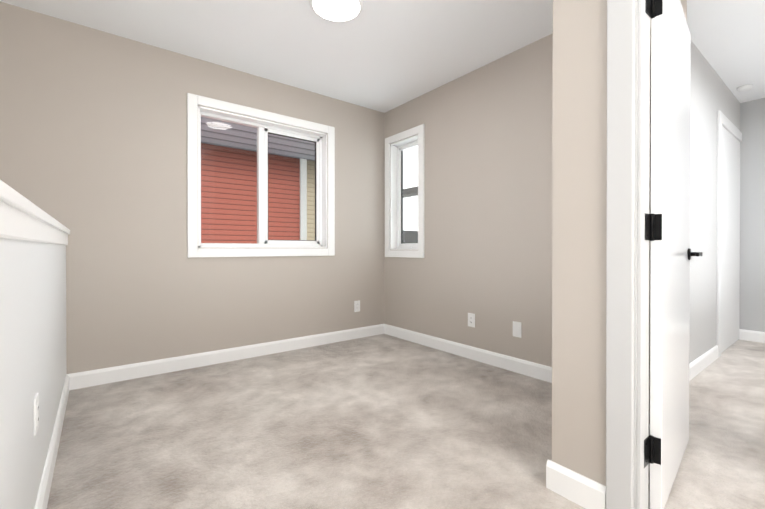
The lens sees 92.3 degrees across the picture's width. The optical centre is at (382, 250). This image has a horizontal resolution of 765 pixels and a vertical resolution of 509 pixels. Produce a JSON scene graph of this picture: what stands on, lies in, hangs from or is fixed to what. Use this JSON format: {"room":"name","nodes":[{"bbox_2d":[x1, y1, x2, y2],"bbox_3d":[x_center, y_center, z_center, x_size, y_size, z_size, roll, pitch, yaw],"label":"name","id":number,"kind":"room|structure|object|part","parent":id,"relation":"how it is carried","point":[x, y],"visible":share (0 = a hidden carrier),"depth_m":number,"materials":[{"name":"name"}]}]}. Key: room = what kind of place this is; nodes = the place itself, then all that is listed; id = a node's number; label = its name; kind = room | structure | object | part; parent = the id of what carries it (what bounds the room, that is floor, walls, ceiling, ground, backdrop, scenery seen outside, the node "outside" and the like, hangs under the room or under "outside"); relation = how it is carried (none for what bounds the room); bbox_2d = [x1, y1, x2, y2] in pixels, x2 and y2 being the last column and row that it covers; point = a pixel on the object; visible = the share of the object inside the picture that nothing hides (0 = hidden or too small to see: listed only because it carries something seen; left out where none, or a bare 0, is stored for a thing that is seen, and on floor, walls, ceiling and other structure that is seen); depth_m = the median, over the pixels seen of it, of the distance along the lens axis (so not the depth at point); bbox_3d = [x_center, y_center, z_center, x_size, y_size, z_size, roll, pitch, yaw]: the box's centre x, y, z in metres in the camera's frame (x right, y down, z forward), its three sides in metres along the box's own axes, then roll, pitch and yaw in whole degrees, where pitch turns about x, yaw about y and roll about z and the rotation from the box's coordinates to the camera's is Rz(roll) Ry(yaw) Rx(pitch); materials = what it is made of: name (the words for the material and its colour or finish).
{"room":"empty loft room","nodes":[
{"label":"empty loft room","id":0,"kind":"room"},
{"bbox_2d":[0,238,66,508],"bbox_3d":[-0.857,0.418,0.364,0.590,1.030,4.770,0,0,-38],"label":"wall","id":1,"kind":"structure","parent":0,"point":[33,361],"depth_m":1.08,"materials":[{"name":"white paint"}]},
{"bbox_2d":[0,180,69,244],"bbox_3d":[-0.849,-0.077,0.368,0.612,0.104,4.770,0,0,-38],"label":"trim","id":2,"kind":"structure","parent":1,"relation":"on","point":[23,218],"depth_m":0.95,"materials":[{"name":"white paint"}]},
{"bbox_2d":[33,393,38,435],"bbox_3d":[-1.122,0.529,1.192,0.009,0.116,0.072,0,0,-38],"label":"outlet","id":3,"kind":"object","parent":1,"relation":"attached to","point":[36,411],"visible":1,"depth_m":1.17,"materials":[{"name":"white plastic"}]},
{"bbox_2d":[34,373,73,508],"bbox_3d":[-0.619,0.879,0.552,0.015,0.106,4.770,0,0,-38],"label":"baseboard","id":4,"kind":"structure","parent":1,"relation":"attached to","point":[46,481],"depth_m":1.56,"materials":[{"name":"white paint"}]},
{"bbox_2d":[0,2,383,373],"bbox_3d":[-1.333,-0.300,3.108,3.615,2.440,0.150,0,0,-38],"label":"wall","id":5,"kind":"structure","parent":0,"point":[93,140],"depth_m":2.71,"materials":[{"name":"beige paint"}]},
{"bbox_2d":[74,324,381,388],"bbox_3d":[-1.014,0.866,3.258,2.635,0.106,0.015,0,0,-38],"label":"baseboard","id":6,"kind":"structure","parent":5,"relation":"attached to","point":[96,377],"depth_m":2.95,"materials":[{"name":"white paint"}]},
{"bbox_2d":[187,93,334,257],"bbox_3d":[-1.042,-0.588,3.315,1.314,1.279,0.158,0,0,-38],"label":"window","id":7,"kind":"structure","parent":5,"relation":"in","point":[264,246],"depth_m":3.30,"materials":[{"name":"white paint"}]},
{"bbox_2d":[354,300,359,311],"bbox_3d":[-0.265,0.582,3.844,0.072,0.116,0.009,0,0,-38],"label":"electrical outlet","id":8,"kind":"object","parent":5,"relation":"attached to","point":[356,306],"visible":1,"depth_m":3.84,"materials":[{"name":"white plastic"}]},
{"bbox_2d":[0,0,764,112],"bbox_3d":[1.332,-1.565,2.028,6.500,0.100,5.120,0,0,-38],"label":"ceiling","id":9,"kind":"structure","parent":0,"point":[383,56],"depth_m":2.60,"materials":[{"name":"white paint"}]},
{"bbox_2d":[310,0,362,21],"bbox_3d":[-0.280,-1.497,2.243,0.324,0.038,0.324,0,0,-38],"label":"ceiling light","id":10,"kind":"object","parent":9,"relation":"in","point":[339,10],"visible":0.96,"depth_m":2.25,"materials":[{"name":"white paint"}]},
{"bbox_2d":[737,84,752,91],"bbox_3d":[3.363,-1.504,3.407,0.110,0.034,0.110,0,0,-38],"label":"smoke detector","id":11,"kind":"object","parent":9,"relation":"attached to","point":[743,88],"visible":1,"depth_m":3.38,"materials":[{"name":"white plastic"}]},
{"bbox_2d":[47,334,764,508],"bbox_3d":[1.332,0.975,2.039,6.500,0.100,5.120,0,0,-38],"label":"floor","id":12,"kind":"structure","parent":0,"point":[383,421],"depth_m":1.83,"materials":[{"name":"carpet"}]},
{"bbox_2d":[384,0,686,366],"bbox_3d":[0.880,-0.300,3.086,0.150,2.440,2.605,0,0,-38],"label":"wall","id":13,"kind":"structure","parent":0,"point":[486,260],"depth_m":3.00,"materials":[{"name":"beige paint"}]},
{"bbox_2d":[385,124,424,257],"bbox_3d":[0.272,-0.581,3.843,0.158,1.299,0.604,0,0,-38],"label":"window","id":14,"kind":"structure","parent":13,"relation":"in","point":[395,246],"depth_m":3.98,"materials":[{"name":"white paint"}]},
{"bbox_2d":[382,324,551,382],"bbox_3d":[0.779,0.867,3.085,0.015,0.106,2.430,0,0,-38],"label":"baseboard","id":15,"kind":"structure","parent":13,"relation":"attached to","point":[535,370],"depth_m":3.07,"materials":[{"name":"white paint"}]},
{"bbox_2d":[468,313,474,327],"bbox_3d":[0.755,0.590,3.122,0.009,0.116,0.072,0,0,-38],"label":"electrical outlet","id":16,"kind":"object","parent":13,"relation":"attached to","point":[471,319],"visible":1,"depth_m":3.12,"materials":[{"name":"white plastic"}]},
{"bbox_2d":[513,321,520,337],"bbox_3d":[1.020,0.597,2.784,0.010,0.116,0.072,0,0,-38],"label":"electrical outlet","id":17,"kind":"object","parent":13,"relation":"attached to","point":[516,329],"visible":1,"depth_m":2.78,"materials":[{"name":"white plastic"}]},
{"bbox_2d":[552,0,606,485],"bbox_3d":[1.414,-0.288,0.561,0.120,2.440,2.295,0,0,-38],"label":"wall","id":18,"kind":"structure","parent":0,"point":[579,197],"depth_m":1.35,"materials":[{"name":"beige paint"}]},
{"bbox_2d":[606,0,649,508],"bbox_3d":[1.114,-0.118,0.947,0.156,2.095,0.922,0,0,-38],"label":"door frame","id":19,"kind":"structure","parent":18,"relation":"attached to","point":[627,244],"depth_m":1.22,"materials":[{"name":"white paint"}]},
{"bbox_2d":[649,17,650,423],"bbox_3d":[1.189,-0.294,1.758,0.995,2.440,0.130,0,0,-38],"label":"wall","id":20,"kind":"structure","parent":0,"point":[649,213],"depth_m":1.73,"materials":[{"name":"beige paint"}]},
{"bbox_2d":[594,424,649,499],"bbox_3d":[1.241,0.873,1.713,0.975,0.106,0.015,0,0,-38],"label":"baseboard","id":21,"kind":"structure","parent":20,"relation":"attached to","point":[599,489],"depth_m":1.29,"materials":[{"name":"white paint"}]},
{"bbox_2d":[546,345,717,495],"bbox_3d":[1.763,0.871,2.296,2.825,0.106,0.025,0,0,-38],"label":"baseboard","id":22,"kind":"structure","parent":20,"relation":"attached to","point":[559,478],"depth_m":1.42,"materials":[{"name":"white paint"}]},
{"bbox_2d":[644,0,701,508],"bbox_3d":[1.182,-0.062,1.501,0.807,1.955,0.135,0,0,-44],"label":"door","id":23,"kind":"structure","parent":20,"relation":"in","point":[671,253],"depth_m":1.35,"materials":[{"name":"white paint"}]},
{"bbox_3d":[0.911,-0.082,1.258,0.080,1.644,0.013,0,0,-38],"label":"door hinge","id":24,"kind":"part","parent":23,"relation":"part of","materials":[{"name":"black metal"}]},
{"bbox_2d":[689,41,739,363],"bbox_3d":[2.689,-0.300,3.110,2.735,2.440,0.150,0,0,-38],"label":"wall","id":25,"kind":"structure","parent":0,"point":[711,94],"depth_m":2.89,"materials":[{"name":"light grey paint"}]},
{"bbox_2d":[716,110,741,357],"bbox_3d":[3.274,-0.144,3.478,1.020,2.125,0.048,0,0,-38],"label":"door","id":26,"kind":"structure","parent":25,"relation":"attached to","point":[728,250],"depth_m":3.42,"materials":[{"name":"white paint"}]},
{"bbox_2d":[739,98,764,331],"bbox_3d":[4.370,-0.300,3.056,0.150,2.440,2.000,0,0,-38],"label":"wall","id":27,"kind":"structure","parent":0,"point":[752,220],"depth_m":3.72,"materials":[{"name":"grey paint"}]},
{"bbox_2d":[739,329,764,342],"bbox_3d":[4.295,0.867,3.022,0.015,0.106,1.970,0,0,-38],"label":"baseboard","id":28,"kind":"structure","parent":27,"relation":"attached to","point":[749,335],"depth_m":3.72,"materials":[{"name":"white paint"}]},
{"label":"outside","id":29,"kind":"structure","parent":0,"visible":0},
{"bbox_3d":[1.612,3.971,13.982,100.000,0.200,100.000,0,0,-38],"label":"ground","id":30,"kind":"structure","parent":29,"visible":0},
{"bbox_2d":[201,117,314,243],"bbox_3d":[-5.414,-0.194,5.204,10.150,8.210,5.330,0,0,-38],"label":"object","id":31,"kind":"structure","parent":30,"relation":"on","point":[276,169],"depth_m":5.94,"materials":[{"name":"red"}]},
{"bbox_2d":[403,186,417,197],"bbox_3d":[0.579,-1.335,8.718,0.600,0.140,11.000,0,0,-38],"label":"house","id":32,"kind":"structure","parent":30,"relation":"on","point":[406,191],"depth_m":8.22,"materials":[{"name":"grey"}]},
{"bbox_2d":[403,230,417,243],"bbox_3d":[4.319,0.947,35.721,9.800,5.650,8.800,0,0,-38],"label":"house","id":33,"kind":"structure","parent":30,"relation":"on","point":[405,234],"depth_m":33.03,"materials":[{"name":"grey"}]},
{"bbox_2d":[409,234,417,242],"bbox_3d":[7.876,1.286,27.086,8.800,5.050,7.800,0,0,-38],"label":"house","id":34,"kind":"structure","parent":30,"relation":"on","point":[415,236],"depth_m":32.63,"materials":[{"name":"grey"}]}
]}

